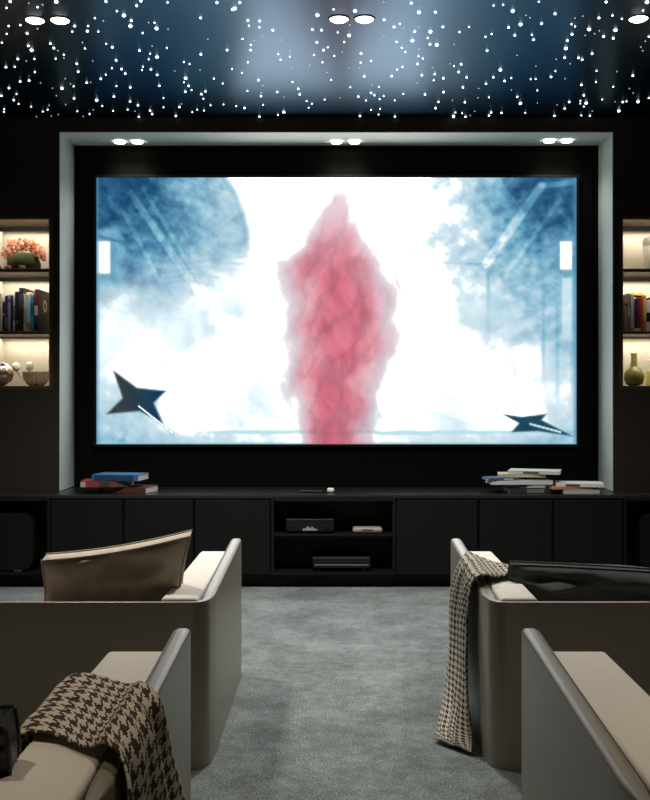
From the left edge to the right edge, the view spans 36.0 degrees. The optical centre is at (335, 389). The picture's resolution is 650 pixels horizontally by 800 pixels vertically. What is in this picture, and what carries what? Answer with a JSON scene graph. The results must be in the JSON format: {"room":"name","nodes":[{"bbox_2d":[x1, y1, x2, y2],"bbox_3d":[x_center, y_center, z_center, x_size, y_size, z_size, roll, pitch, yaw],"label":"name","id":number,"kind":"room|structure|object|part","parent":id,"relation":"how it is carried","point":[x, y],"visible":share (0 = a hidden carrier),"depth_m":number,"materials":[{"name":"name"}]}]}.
{"room":"home theater","nodes":[
{"label":"home theater","id":0,"kind":"room"},
{"bbox_2d":[0,586,521,799],"bbox_3d":[0.000,1.300,2.800,5.900,0.100,8.800,0,0,0],"label":"floor","id":1,"kind":"structure","parent":0,"point":[340,692],"depth_m":3.95,"materials":[{"name":"grey carpet"}]},
{"bbox_2d":[0,499,50,585],"bbox_3d":[-2.205,0.967,6.412,0.803,0.564,0.225,0,0,0],"label":"base cabinet","id":2,"kind":"object","parent":1,"relation":"on","point":[31,576],"visible":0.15,"depth_m":6.38,"materials":[{"name":"black paint"}]},
{"bbox_2d":[0,510,40,571],"bbox_3d":[-2.115,0.964,6.405,0.400,0.372,0.170,0,0,0],"label":"subwoofer","id":3,"kind":"object","parent":2,"relation":"in","point":[20,530],"visible":1,"depth_m":6.32,"materials":[{"name":"paint"}]},
{"bbox_2d":[0,486,649,498],"bbox_3d":[0.000,0.673,6.582,5.896,0.022,0.563,0,0,0],"label":"countertop","id":4,"kind":"structure","parent":2,"relation":"on","point":[164,492],"depth_m":6.33,"materials":[{"name":"black paint"}]},
{"bbox_2d":[99,484,157,493],"bbox_3d":[-1.346,0.641,6.497,0.325,0.039,0.201,0,0,14],"label":"book","id":5,"kind":"object","parent":4,"relation":"on","point":[136,488],"visible":0.89,"depth_m":6.41,"materials":[{"name":"brown paper"}]},
{"bbox_2d":[80,479,133,487],"bbox_3d":[-1.479,0.601,6.479,0.315,0.039,0.201,0,0,-5],"label":"book","id":6,"kind":"object","parent":5,"relation":"on","point":[86,482],"visible":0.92,"depth_m":6.38,"materials":[{"name":"red paper"}]},
{"bbox_2d":[92,472,148,480],"bbox_3d":[-1.394,0.561,6.478,0.310,0.039,0.201,0,0,9],"label":"book","id":7,"kind":"object","parent":6,"relation":"on","point":[104,476],"visible":1,"depth_m":6.39,"materials":[{"name":"blue paper"}]},
{"bbox_2d":[299,490,322,492],"bbox_3d":[-0.160,0.653,6.450,0.150,0.015,0.036,0,0,14],"label":"remote control","id":8,"kind":"object","parent":4,"relation":"on","point":[307,491],"visible":1,"depth_m":6.43,"materials":[{"name":"black plastic"}]},
{"bbox_2d":[327,488,333,492],"bbox_3d":[-0.035,0.646,6.440,0.046,0.030,0.040,0,0,0],"label":"block","id":9,"kind":"object","parent":4,"relation":"on","point":[329,490],"visible":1,"depth_m":6.42,"materials":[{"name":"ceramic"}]},
{"bbox_2d":[503,486,552,492],"bbox_3d":[1.245,0.646,6.499,0.280,0.029,0.201,0,0,-3],"label":"book","id":10,"kind":"object","parent":4,"relation":"on","point":[509,490],"visible":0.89,"depth_m":6.40,"materials":[{"name":"grey paper"}]},
{"bbox_2d":[505,485,546,488],"bbox_3d":[1.232,0.619,6.509,0.250,0.023,0.201,0,0,4],"label":"book","id":11,"kind":"object","parent":10,"relation":"on","point":[507,486],"visible":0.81,"depth_m":6.41,"materials":[{"name":"grey paper"}]},
{"bbox_2d":[486,478,552,484],"bbox_3d":[1.187,0.593,6.500,0.400,0.027,0.200,0,0,-2],"label":"book","id":12,"kind":"object","parent":11,"relation":"on","point":[522,481],"visible":0.82,"depth_m":6.40,"materials":[{"name":"white paper"}]},
{"bbox_2d":[482,476,518,480],"bbox_3d":[1.062,0.571,6.473,0.200,0.015,0.151,0,0,-10],"label":"book","id":13,"kind":"object","parent":12,"relation":"on","point":[489,478],"visible":0.96,"depth_m":6.41,"materials":[{"name":"blue paper"}]},
{"bbox_2d":[497,472,545,477],"bbox_3d":[1.210,0.553,6.535,0.300,0.019,0.190,0,0,6],"label":"book","id":14,"kind":"object","parent":12,"relation":"on","point":[500,474],"visible":0.79,"depth_m":6.44,"materials":[{"name":"beige paper"}]},
{"bbox_2d":[508,468,561,474],"bbox_3d":[1.297,0.532,6.526,0.330,0.021,0.201,0,0,16],"label":"book","id":15,"kind":"object","parent":14,"relation":"on","point":[512,470],"visible":1,"depth_m":6.46,"materials":[{"name":"white paper"}]},
{"bbox_2d":[557,488,599,493],"bbox_3d":[1.555,0.646,6.425,0.230,0.029,0.190,0,0,0],"label":"book","id":16,"kind":"object","parent":4,"relation":"on","point":[565,491],"visible":0.8,"depth_m":6.33,"materials":[{"name":"grey paper"}]},
{"bbox_2d":[547,485,593,489],"bbox_3d":[1.497,0.624,6.444,0.270,0.013,0.190,0,0,-8],"label":"book","id":17,"kind":"object","parent":16,"relation":"on","point":[553,487],"visible":0.64,"depth_m":6.35,"materials":[{"name":"brown paper"}]},
{"bbox_2d":[554,481,603,486],"bbox_3d":[1.566,0.606,6.448,0.300,0.021,0.201,0,0,9],"label":"book","id":18,"kind":"object","parent":17,"relation":"on","point":[557,483],"visible":1,"depth_m":6.37,"materials":[{"name":"white paper"}]},
{"bbox_2d":[51,499,123,552],"bbox_3d":[-1.570,0.967,6.412,0.460,0.564,0.225,0,0,0],"label":"media cabinet","id":19,"kind":"object","parent":1,"relation":"on","point":[76,524],"visible":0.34,"depth_m":6.30,"materials":[{"name":"black paint"}]},
{"bbox_2d":[0,628,190,799],"bbox_3d":[-1.395,0.947,2.196,2.000,0.604,1.096,0,0,0],"label":"sofa","id":20,"kind":"object","parent":1,"relation":"on","point":[50,767],"visible":0.7,"depth_m":1.94,"materials":[{"name":"brown leather"}]},
{"bbox_2d":[0,704,20,777],"bbox_3d":[-0.840,0.700,1.812,0.517,0.243,0.136,0,0,-4],"label":"throw pillow","id":21,"kind":"object","parent":20,"relation":"on","point":[10,732],"visible":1,"depth_m":1.80,"materials":[{"name":"black leather"}]},
{"bbox_2d":[19,673,185,799],"bbox_3d":[-0.492,0.901,2.113,0.316,0.539,0.740,0,0,0],"label":"throw blanket","id":22,"kind":"object","parent":20,"relation":"on","point":[86,710],"visible":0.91,"depth_m":2.03,"materials":[{"name":"fabric"}]},
{"bbox_2d":[0,538,240,769],"bbox_3d":[-1.412,0.947,3.838,2.000,0.604,1.096,0,0,0],"label":"sofa","id":23,"kind":"object","parent":1,"relation":"on","point":[43,643],"visible":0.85,"depth_m":3.29,"materials":[{"name":"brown leather"}]},
{"bbox_2d":[41,530,191,600],"bbox_3d":[-0.779,0.703,3.537,0.547,0.418,0.180,0,0,1],"label":"throw pillow","id":24,"kind":"object","parent":23,"relation":"on","point":[145,570],"visible":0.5,"depth_m":3.47,"materials":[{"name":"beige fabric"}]},
{"bbox_3d":[-0.520,0.941,3.807,0.126,0.499,0.979,0,0,0],"label":"armrest","id":25,"kind":"part","parent":23,"relation":"part of","materials":[{"name":"fabric"}]},
{"bbox_2d":[124,499,194,571],"bbox_3d":[-1.117,0.967,6.412,0.441,0.564,0.225,0,0,0],"label":"media cabinet","id":26,"kind":"object","parent":1,"relation":"on","point":[144,519],"visible":0.35,"depth_m":6.30,"materials":[{"name":"black paint"}]},
{"bbox_2d":[195,499,271,585],"bbox_3d":[-0.652,0.967,6.412,0.482,0.564,0.225,0,0,0],"label":"media cabinet","id":27,"kind":"object","parent":1,"relation":"on","point":[218,522],"visible":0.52,"depth_m":6.30,"materials":[{"name":"black paint"}]},
{"bbox_2d":[271,499,394,585],"bbox_3d":[-0.017,0.967,6.412,0.781,0.564,0.225,0,0,0],"label":"base cabinet","id":28,"kind":"object","parent":1,"relation":"on","point":[291,553],"visible":0.8,"depth_m":6.52,"materials":[{"name":"black paint"}]},
{"bbox_2d":[286,516,333,532],"bbox_3d":[-0.165,0.863,6.406,0.304,0.092,0.188,0,0,0],"label":"amplifier","id":29,"kind":"object","parent":28,"relation":"on","point":[293,523],"visible":1,"depth_m":6.33,"materials":[{"name":"black metal"}]},
{"bbox_3d":[-0.270,0.854,6.319,0.040,0.040,0.014,0,0,0],"label":"knob","id":30,"kind":"part","parent":29,"relation":"part of","materials":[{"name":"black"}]},
{"bbox_3d":[-0.060,0.854,6.319,0.040,0.040,0.014,0,0,0],"label":"knob","id":31,"kind":"part","parent":29,"relation":"part of","materials":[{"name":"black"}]},
{"bbox_2d":[274,530,392,535],"bbox_3d":[-0.017,0.916,6.409,0.747,0.014,0.210,0,0,0],"label":"shelf","id":32,"kind":"object","parent":28,"relation":"attached to","point":[276,532],"depth_m":6.33,"materials":[{"name":"paint"}]},
{"bbox_2d":[313,553,369,570],"bbox_3d":[0.035,1.105,6.417,0.366,0.090,0.187,0,0,0],"label":"receiver","id":33,"kind":"object","parent":28,"relation":"on","point":[320,560],"visible":1,"depth_m":6.33,"materials":[{"name":"black metal"}]},
{"bbox_2d":[352,525,381,532],"bbox_3d":[0.200,0.890,6.399,0.190,0.035,0.142,0,0,0],"label":"box","id":34,"kind":"object","parent":28,"relation":"on","point":[356,528],"visible":1,"depth_m":6.33,"materials":[{"name":"beige plastic"}]},
{"bbox_2d":[395,499,477,585],"bbox_3d":[0.636,0.967,6.412,0.520,0.564,0.225,0,0,0],"label":"media cabinet","id":35,"kind":"object","parent":1,"relation":"on","point":[425,529],"visible":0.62,"depth_m":6.30,"materials":[{"name":"black paint"}]},
{"bbox_2d":[478,499,551,563],"bbox_3d":[1.132,0.967,6.412,0.466,0.564,0.225,0,0,0],"label":"media cabinet","id":36,"kind":"object","parent":1,"relation":"on","point":[510,529],"visible":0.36,"depth_m":6.30,"materials":[{"name":"black paint"}]},
{"bbox_2d":[451,538,649,769],"bbox_3d":[1.500,0.947,3.838,2.000,0.604,1.096,0,0,0],"label":"sofa","id":37,"kind":"object","parent":1,"relation":"on","point":[500,609],"visible":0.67,"depth_m":3.29,"materials":[{"name":"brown leather"}]},
{"bbox_2d":[433,551,507,751],"bbox_3d":[0.535,0.933,3.724,0.292,0.611,0.648,0,0,13],"label":"throw blanket","id":38,"kind":"object","parent":37,"relation":"on","point":[454,728],"visible":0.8,"depth_m":3.63,"materials":[{"name":"fabric"}]},
{"bbox_3d":[0.608,0.941,3.807,0.126,0.499,0.979,0,0,0],"label":"armrest","id":39,"kind":"part","parent":37,"relation":"part of","materials":[{"name":"fabric"}]},
{"bbox_2d":[507,561,649,600],"bbox_3d":[1.096,0.779,3.621,0.955,0.320,0.234,0,0,2],"label":"throw pillow","id":40,"kind":"object","parent":37,"relation":"on","point":[546,581],"visible":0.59,"depth_m":3.56,"materials":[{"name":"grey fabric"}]},
{"bbox_2d":[522,628,649,799],"bbox_3d":[1.505,0.947,2.196,2.000,0.604,1.096,0,0,0],"label":"sofa","id":41,"kind":"object","parent":1,"relation":"on","point":[586,722],"visible":1,"depth_m":2.24,"materials":[{"name":"brown leather"}]},
{"bbox_3d":[0.633,0.941,2.164,0.166,0.499,0.979,0,0,0],"label":"armrest","id":42,"kind":"part","parent":41,"relation":"part of","materials":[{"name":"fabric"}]},
{"bbox_2d":[552,499,621,564],"bbox_3d":[1.589,0.967,6.412,0.441,0.564,0.225,0,0,0],"label":"media cabinet","id":43,"kind":"object","parent":1,"relation":"on","point":[584,531],"visible":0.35,"depth_m":6.30,"materials":[{"name":"black paint"}]},
{"bbox_2d":[622,499,649,566],"bbox_3d":[2.210,0.967,6.412,0.794,0.564,0.225,0,0,0],"label":"base cabinet","id":44,"kind":"object","parent":1,"relation":"on","point":[630,507],"visible":0.15,"depth_m":6.52,"materials":[{"name":"black paint"}]},
{"bbox_2d":[632,510,649,567],"bbox_3d":[2.122,0.964,6.405,0.400,0.372,0.170,0,0,0],"label":"subwoofer","id":45,"kind":"object","parent":44,"relation":"in","point":[641,519],"visible":0.87,"depth_m":6.32,"materials":[{"name":"paint"}]},
{"bbox_2d":[0,0,649,116],"bbox_3d":[0.000,-1.840,2.800,5.900,0.120,8.800,0,0,0],"label":"ceiling","id":46,"kind":"structure","parent":0,"point":[220,28],"depth_m":5.40,"materials":[{"name":"blue"}]},
{"bbox_2d":[24,16,45,24],"bbox_3d":[-1.448,-1.773,4.811,0.105,0.014,0.105,0,0,0],"label":"recessed light","id":47,"kind":"object","parent":46,"relation":"in","point":[35,20],"visible":1,"depth_m":4.79,"materials":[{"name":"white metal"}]},
{"bbox_2d":[49,16,70,24],"bbox_3d":[-1.328,-1.773,4.811,0.105,0.014,0.105,0,0,0],"label":"recessed light","id":48,"kind":"object","parent":46,"relation":"in","point":[60,20],"visible":1,"depth_m":4.79,"materials":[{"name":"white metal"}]},
{"bbox_2d":[328,15,349,23],"bbox_3d":[0.014,-1.773,4.798,0.105,0.014,0.105,0,0,0],"label":"recessed light","id":49,"kind":"object","parent":46,"relation":"in","point":[337,19],"visible":1,"depth_m":4.78,"materials":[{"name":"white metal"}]},
{"bbox_2d":[354,15,374,23],"bbox_3d":[0.137,-1.773,4.798,0.105,0.014,0.105,0,0,0],"label":"recessed light","id":50,"kind":"object","parent":46,"relation":"in","point":[363,19],"visible":1,"depth_m":4.78,"materials":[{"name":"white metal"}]},
{"bbox_2d":[627,15,649,22],"bbox_3d":[1.449,-1.773,4.791,0.105,0.014,0.105,0,0,0],"label":"recessed light","id":51,"kind":"object","parent":46,"relation":"in","point":[636,18],"visible":1,"depth_m":4.77,"materials":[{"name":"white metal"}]},
{"bbox_2d":[0,117,649,490],"bbox_3d":[0.000,-0.265,6.865,5.900,3.030,0.670,0,0,0],"label":"wall","id":52,"kind":"structure","parent":0,"point":[29,146],"depth_m":6.53,"materials":[{"name":"black paint"}]},
{"bbox_2d":[0,219,48,227],"bbox_3d":[-2.102,-0.572,6.775,0.466,1.115,0.450,0,0,0],"label":"shelf","id":53,"kind":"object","parent":52,"relation":"attached to","point":[6,223],"depth_m":6.71,"materials":[{"name":"brown wood"}]},
{"bbox_2d":[0,228,48,231],"bbox_3d":[-2.102,-1.104,6.905,0.434,0.026,0.050,0,0,0],"label":"led strip","id":54,"kind":"object","parent":52,"relation":"attached to","point":[1,229],"visible":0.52,"depth_m":6.88,"materials":[{"name":"black paint"}]},
{"bbox_2d":[0,269,48,281],"bbox_3d":[-2.102,-0.769,6.761,0.440,0.047,0.454,0,0,0],"label":"shelf","id":55,"kind":"object","parent":52,"relation":"attached to","point":[4,273],"depth_m":6.74,"materials":[{"name":"brown wood"}]},
{"bbox_2d":[1,237,46,268],"bbox_3d":[-2.082,-0.906,6.680,0.282,0.223,0.218,0,0,0],"label":"flower planter","id":56,"kind":"object","parent":55,"relation":"on","point":[14,259],"visible":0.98,"depth_m":6.63,"materials":[{"name":"pink plant"}]},
{"bbox_3d":[-2.085,-0.856,6.680,0.218,0.124,0.218,0,0,0],"label":"pot","id":57,"kind":"part","parent":56,"relation":"part of","materials":[{"name":"green ceramic"}]},
{"bbox_3d":[-2.102,-0.759,6.905,0.434,0.026,0.050,0,0,0],"label":"led strip","id":58,"kind":"part","parent":55,"relation":"part of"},
{"bbox_2d":[0,331,48,338],"bbox_3d":[-2.102,-0.369,6.761,0.440,0.032,0.454,0,0,0],"label":"shelf","id":59,"kind":"object","parent":52,"relation":"attached to","point":[2,333],"depth_m":6.66,"materials":[{"name":"brown wood"}]},
{"bbox_2d":[0,293,1,330],"bbox_3d":[-2.236,-0.513,6.700,0.042,0.255,0.200,0,0,0],"label":"book","id":60,"kind":"object","parent":59,"relation":"on","point":[0,293],"visible":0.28,"depth_m":6.60,"materials":[{"name":"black paper"}]},
{"bbox_2d":[3,302,4,330],"bbox_3d":[-2.193,-0.483,6.680,0.014,0.195,0.161,0,0,0],"label":"book","id":61,"kind":"object","parent":59,"relation":"on","point":[3,302],"visible":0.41,"depth_m":6.60,"materials":[{"name":"black paper"}]},
{"bbox_2d":[1,294,7,330],"bbox_3d":[-2.208,-0.511,6.700,0.011,0.251,0.200,0,0,0],"label":"book","id":62,"kind":"object","parent":59,"relation":"on","point":[2,295],"visible":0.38,"depth_m":6.60,"materials":[{"name":"beige paper"}]},
{"bbox_2d":[5,296,7,330],"bbox_3d":[-2.176,-0.505,6.695,0.017,0.238,0.191,0,0,0],"label":"book","id":63,"kind":"object","parent":59,"relation":"on","point":[6,297],"visible":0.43,"depth_m":6.60,"materials":[{"name":"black paper"}]},
{"bbox_2d":[8,295,11,330],"bbox_3d":[-2.156,-0.506,6.695,0.020,0.241,0.191,0,0,0],"label":"book","id":64,"kind":"object","parent":59,"relation":"on","point":[9,296],"visible":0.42,"depth_m":6.60,"materials":[{"name":"blue paper"}]},
{"bbox_2d":[11,296,12,330],"bbox_3d":[-2.139,-0.503,6.690,0.012,0.235,0.180,0,0,0],"label":"book","id":65,"kind":"object","parent":59,"relation":"on","point":[11,296],"visible":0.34,"depth_m":6.60,"materials":[{"name":"blue paper"}]},
{"bbox_2d":[13,294,14,330],"bbox_3d":[-2.126,-0.510,6.690,0.012,0.248,0.181,0,0,0],"label":"book","id":66,"kind":"object","parent":59,"relation":"on","point":[13,294],"visible":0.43,"depth_m":6.60,"materials":[{"name":"beige paper"}]},
{"bbox_2d":[15,292,18,330],"bbox_3d":[-2.106,-0.518,6.700,0.024,0.264,0.201,0,0,0],"label":"book","id":67,"kind":"object","parent":59,"relation":"on","point":[16,293],"visible":0.4,"depth_m":6.60,"materials":[{"name":"black paper"}]},
{"bbox_3d":[-2.102,-0.359,6.905,0.434,0.012,0.050,0,0,0],"label":"led strip","id":68,"kind":"part","parent":59,"relation":"part of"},
{"bbox_2d":[19,288,33,330],"bbox_3d":[-2.078,-0.531,6.720,0.029,0.290,0.241,0,0,0],"label":"book","id":69,"kind":"object","parent":59,"relation":"on","point":[22,291],"visible":0.49,"depth_m":6.60,"materials":[{"name":"black paper"}]},
{"bbox_2d":[24,294,28,330],"bbox_3d":[-2.052,-0.510,6.700,0.020,0.248,0.201,0,0,0],"label":"book","id":70,"kind":"object","parent":59,"relation":"on","point":[25,295],"visible":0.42,"depth_m":6.60,"materials":[{"name":"beige paper"}]},
{"bbox_2d":[27,296,30,330],"bbox_3d":[-2.029,-0.505,6.700,0.024,0.238,0.201,0,0,0],"label":"book","id":71,"kind":"object","parent":59,"relation":"on","point":[28,297],"visible":0.38,"depth_m":6.60,"materials":[{"name":"blue paper"}]},
{"bbox_2d":[31,296,33,330],"bbox_3d":[-2.005,-0.505,6.700,0.022,0.238,0.201,0,0,0],"label":"book","id":72,"kind":"object","parent":59,"relation":"on","point":[32,297],"visible":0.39,"depth_m":6.60,"materials":[{"name":"blue paper"}]},
{"bbox_2d":[34,289,48,330],"bbox_3d":[-1.978,-0.526,6.725,0.025,0.281,0.251,0,0,0],"label":"book","id":73,"kind":"object","parent":59,"relation":"on","point":[41,298],"visible":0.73,"depth_m":6.67,"materials":[{"name":"black paper"}]},
{"bbox_2d":[0,219,49,385],"bbox_3d":[-2.102,-0.572,6.775,0.466,1.091,0.450,0,0,0],"label":"bookshelf","id":74,"kind":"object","parent":52,"relation":"attached to","point":[21,351],"depth_m":6.99,"materials":[{"name":"beige"}]},
{"bbox_2d":[0,363,13,385],"bbox_3d":[-2.235,-0.103,6.657,0.175,0.154,0.177,0,0,0],"label":"metal vase","id":75,"kind":"object","parent":74,"relation":"on","point":[6,371],"visible":1,"depth_m":6.61,"materials":[{"name":"brown metal"}]},
{"bbox_2d":[22,372,48,385],"bbox_3d":[-1.995,-0.074,6.660,0.180,0.094,0.180,0,0,0],"label":"ribbed bowl","id":76,"kind":"object","parent":74,"relation":"on","point":[31,378],"visible":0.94,"depth_m":6.60,"materials":[{"name":"clear glass"}]},
{"bbox_2d":[12,362,23,380],"bbox_3d":[-2.116,-0.122,6.634,0.074,0.125,0.056,0,0,28],"label":"tulip bud","id":77,"kind":"object","parent":76,"relation":"in","point":[16,366],"visible":1,"depth_m":6.62,"materials":[{"name":"beige plant"}]},
{"bbox_2d":[25,361,33,371],"bbox_3d":[-2.032,-0.124,6.630,0.056,0.132,0.056,0,0,45],"label":"tulip bud","id":78,"kind":"object","parent":76,"relation":"in","point":[29,365],"visible":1,"depth_m":6.61,"materials":[{"name":"beige plant"}]},
{"bbox_2d":[0,215,52,388],"bbox_3d":[-2.102,-0.572,6.543,0.510,1.135,0.034,0,0,0],"label":"trim","id":79,"kind":"structure","parent":52,"relation":"attached to","point":[3,217],"depth_m":6.53,"materials":[{"name":"black wood"}]},
{"bbox_2d":[113,141,126,144],"bbox_3d":[-1.460,-1.669,6.757,0.092,0.006,0.092,0,0,0],"label":"recessed light","id":80,"kind":"object","parent":52,"relation":"attached to","point":[114,142],"visible":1,"depth_m":6.75,"materials":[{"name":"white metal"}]},
{"bbox_2d":[130,141,143,144],"bbox_3d":[-1.342,-1.669,6.757,0.092,0.006,0.092,0,0,0],"label":"recessed light","id":81,"kind":"object","parent":52,"relation":"attached to","point":[132,142],"visible":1,"depth_m":6.75,"materials":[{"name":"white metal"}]},
{"bbox_2d":[74,146,597,485],"bbox_3d":[0.002,-0.510,6.883,3.607,2.341,0.035,0,0,0],"label":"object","id":82,"kind":"structure","parent":52,"relation":"attached to","point":[164,466],"depth_m":6.87,"materials":[{"name":"black fabric"}]},
{"bbox_2d":[59,132,612,490],"bbox_3d":[0.002,-0.512,6.715,3.615,2.345,0.371,0,0,0],"label":"trim","id":83,"kind":"structure","parent":52,"relation":"attached to","point":[67,140],"depth_m":6.68,"materials":[{"name":"white paint"}]},
{"bbox_2d":[94,175,578,446],"bbox_3d":[0.003,-0.541,6.847,3.317,1.858,0.034,0,0,0],"label":"projection screen","id":84,"kind":"object","parent":52,"relation":"attached to","point":[230,310],"visible":1,"depth_m":6.84,"materials":[{"name":"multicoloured fabric"}]},
{"bbox_2d":[330,141,342,144],"bbox_3d":[0.003,-1.669,6.757,0.092,0.006,0.092,0,0,0],"label":"recessed light","id":85,"kind":"object","parent":52,"relation":"attached to","point":[331,142],"visible":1,"depth_m":6.75,"materials":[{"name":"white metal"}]},
{"bbox_2d":[348,141,360,144],"bbox_3d":[0.125,-1.669,6.757,0.092,0.006,0.092,0,0,0],"label":"recessed light","id":86,"kind":"object","parent":52,"relation":"attached to","point":[349,142],"visible":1,"depth_m":6.75,"materials":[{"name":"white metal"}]},
{"bbox_2d":[542,140,555,143],"bbox_3d":[1.434,-1.669,6.730,0.092,0.006,0.092,0,0,0],"label":"recessed light","id":87,"kind":"object","parent":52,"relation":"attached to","point":[544,141],"visible":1,"depth_m":6.72,"materials":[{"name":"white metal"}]},
{"bbox_2d":[560,140,573,143],"bbox_3d":[1.552,-1.669,6.730,0.092,0.006,0.092,0,0,0],"label":"recessed light","id":88,"kind":"object","parent":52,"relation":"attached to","point":[562,141],"visible":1,"depth_m":6.72,"materials":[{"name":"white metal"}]},
{"bbox_2d":[619,215,649,388],"bbox_3d":[2.102,-0.572,6.543,0.510,1.135,0.034,0,0,0],"label":"trim","id":89,"kind":"structure","parent":52,"relation":"attached to","point":[625,217],"depth_m":6.53,"materials":[{"name":"black wood"}]},
{"bbox_2d":[624,353,644,385],"bbox_3d":[1.985,-0.136,6.660,0.134,0.217,0.134,0,0,0],"label":"bottle vase","id":90,"kind":"object","parent":89,"relation":"on","point":[633,376],"visible":1,"depth_m":6.62,"materials":[{"name":"green ceramic"}]},
{"bbox_2d":[646,359,649,385],"bbox_3d":[2.155,-0.116,6.675,0.140,0.177,0.090,0,0,0],"label":"vase","id":91,"kind":"object","parent":89,"relation":"on","point":[648,360],"visible":1,"depth_m":6.67,"materials":[{"name":"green ceramic"}]},
{"bbox_2d":[622,219,649,385],"bbox_3d":[2.102,-0.572,6.775,0.466,1.091,0.450,0,0,0],"label":"bookshelf","id":92,"kind":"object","parent":52,"relation":"attached to","point":[632,247],"depth_m":6.99,"materials":[{"name":"beige"}]},
{"bbox_2d":[623,219,649,227],"bbox_3d":[2.102,-0.572,6.775,0.466,1.115,0.450,0,0,0],"label":"trim","id":93,"kind":"structure","parent":52,"relation":"attached to","point":[638,223],"depth_m":6.71,"materials":[{"name":"brown wood"}]},
{"bbox_2d":[623,228,649,231],"bbox_3d":[2.102,-1.104,6.905,0.434,0.026,0.050,0,0,0],"label":"led strip","id":94,"kind":"object","parent":52,"relation":"attached to","point":[624,229],"visible":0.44,"depth_m":6.88,"materials":[{"name":"black paint"}]},
{"bbox_2d":[623,269,649,281],"bbox_3d":[2.102,-0.769,6.761,0.440,0.047,0.454,0,0,0],"label":"shelf","id":95,"kind":"object","parent":52,"relation":"attached to","point":[627,273],"depth_m":6.74,"materials":[{"name":"brown wood"}]},
{"bbox_3d":[2.102,-0.759,6.905,0.434,0.026,0.050,0,0,0],"label":"led strip","id":96,"kind":"part","parent":95,"relation":"part of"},
{"bbox_2d":[642,236,649,268],"bbox_3d":[2.160,-0.912,6.690,0.212,0.237,0.212,0,0,0],"label":"ceramic pot","id":97,"kind":"object","parent":95,"relation":"on","point":[646,241],"visible":0.84,"depth_m":6.65,"materials":[{"name":"ceramic"}]},
{"bbox_2d":[623,331,649,338],"bbox_3d":[2.102,-0.369,6.761,0.440,0.032,0.454,0,0,0],"label":"shelf","id":98,"kind":"object","parent":52,"relation":"attached to","point":[625,333],"depth_m":6.66,"materials":[{"name":"brown wood"}]},
{"bbox_2d":[623,296,626,330],"bbox_3d":[1.914,-0.505,6.695,0.018,0.238,0.191,0,0,0],"label":"book","id":99,"kind":"object","parent":98,"relation":"on","point":[624,297],"visible":0.44,"depth_m":6.60,"materials":[{"name":"grey paper"}]},
{"bbox_2d":[623,294,629,330],"bbox_3d":[1.933,-0.511,6.700,0.018,0.251,0.201,0,0,0],"label":"book","id":100,"kind":"object","parent":98,"relation":"on","point":[627,295],"visible":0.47,"depth_m":6.60,"materials":[{"name":"grey paper"}]},
{"bbox_2d":[630,295,633,330],"bbox_3d":[1.956,-0.507,6.700,0.024,0.243,0.201,0,0,0],"label":"book","id":101,"kind":"object","parent":98,"relation":"on","point":[631,296],"visible":0.36,"depth_m":6.60,"materials":[{"name":"grey paper"}]},
{"bbox_2d":[634,299,637,330],"bbox_3d":[1.980,-0.493,6.690,0.020,0.215,0.181,0,0,0],"label":"book","id":102,"kind":"object","parent":98,"relation":"on","point":[635,300],"visible":0.39,"depth_m":6.60,"materials":[{"name":"blue paper"}]},
{"bbox_3d":[2.102,-0.359,6.905,0.434,0.012,0.050,0,0,0],"label":"led strip","id":103,"kind":"part","parent":98,"relation":"part of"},
{"bbox_2d":[636,298,640,330],"bbox_3d":[2.001,-0.496,6.690,0.018,0.222,0.181,0,0,0],"label":"book","id":104,"kind":"object","parent":98,"relation":"on","point":[639,299],"visible":0.35,"depth_m":6.60,"materials":[{"name":"red paper"}]},
{"bbox_2d":[635,295,645,330],"bbox_3d":[2.038,-0.506,6.695,0.017,0.241,0.191,0,0,0],"label":"book","id":105,"kind":"object","parent":98,"relation":"on","point":[643,296],"visible":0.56,"depth_m":6.60,"materials":[{"name":"orange paper"}]},
{"bbox_2d":[630,293,643,296],"bbox_3d":[2.007,-0.635,6.710,0.074,0.014,0.140,0,0,0],"label":"flat book","id":106,"kind":"object","parent":105,"relation":"on","point":[634,294],"visible":0.77,"depth_m":6.64,"materials":[{"name":"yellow paper"}]},
{"bbox_2d":[639,297,642,330],"bbox_3d":[2.020,-0.500,6.695,0.017,0.228,0.190,0,0,0],"label":"book","id":107,"kind":"object","parent":98,"relation":"on","point":[639,297],"visible":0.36,"depth_m":6.60,"materials":[{"name":"brown paper"}]},
{"bbox_2d":[646,300,649,330],"bbox_3d":[2.062,-0.490,6.700,0.027,0.208,0.201,0,0,0],"label":"book","id":108,"kind":"object","parent":98,"relation":"on","point":[647,301],"visible":0.31,"depth_m":6.60,"materials":[{"name":"white paper"}]}
]}

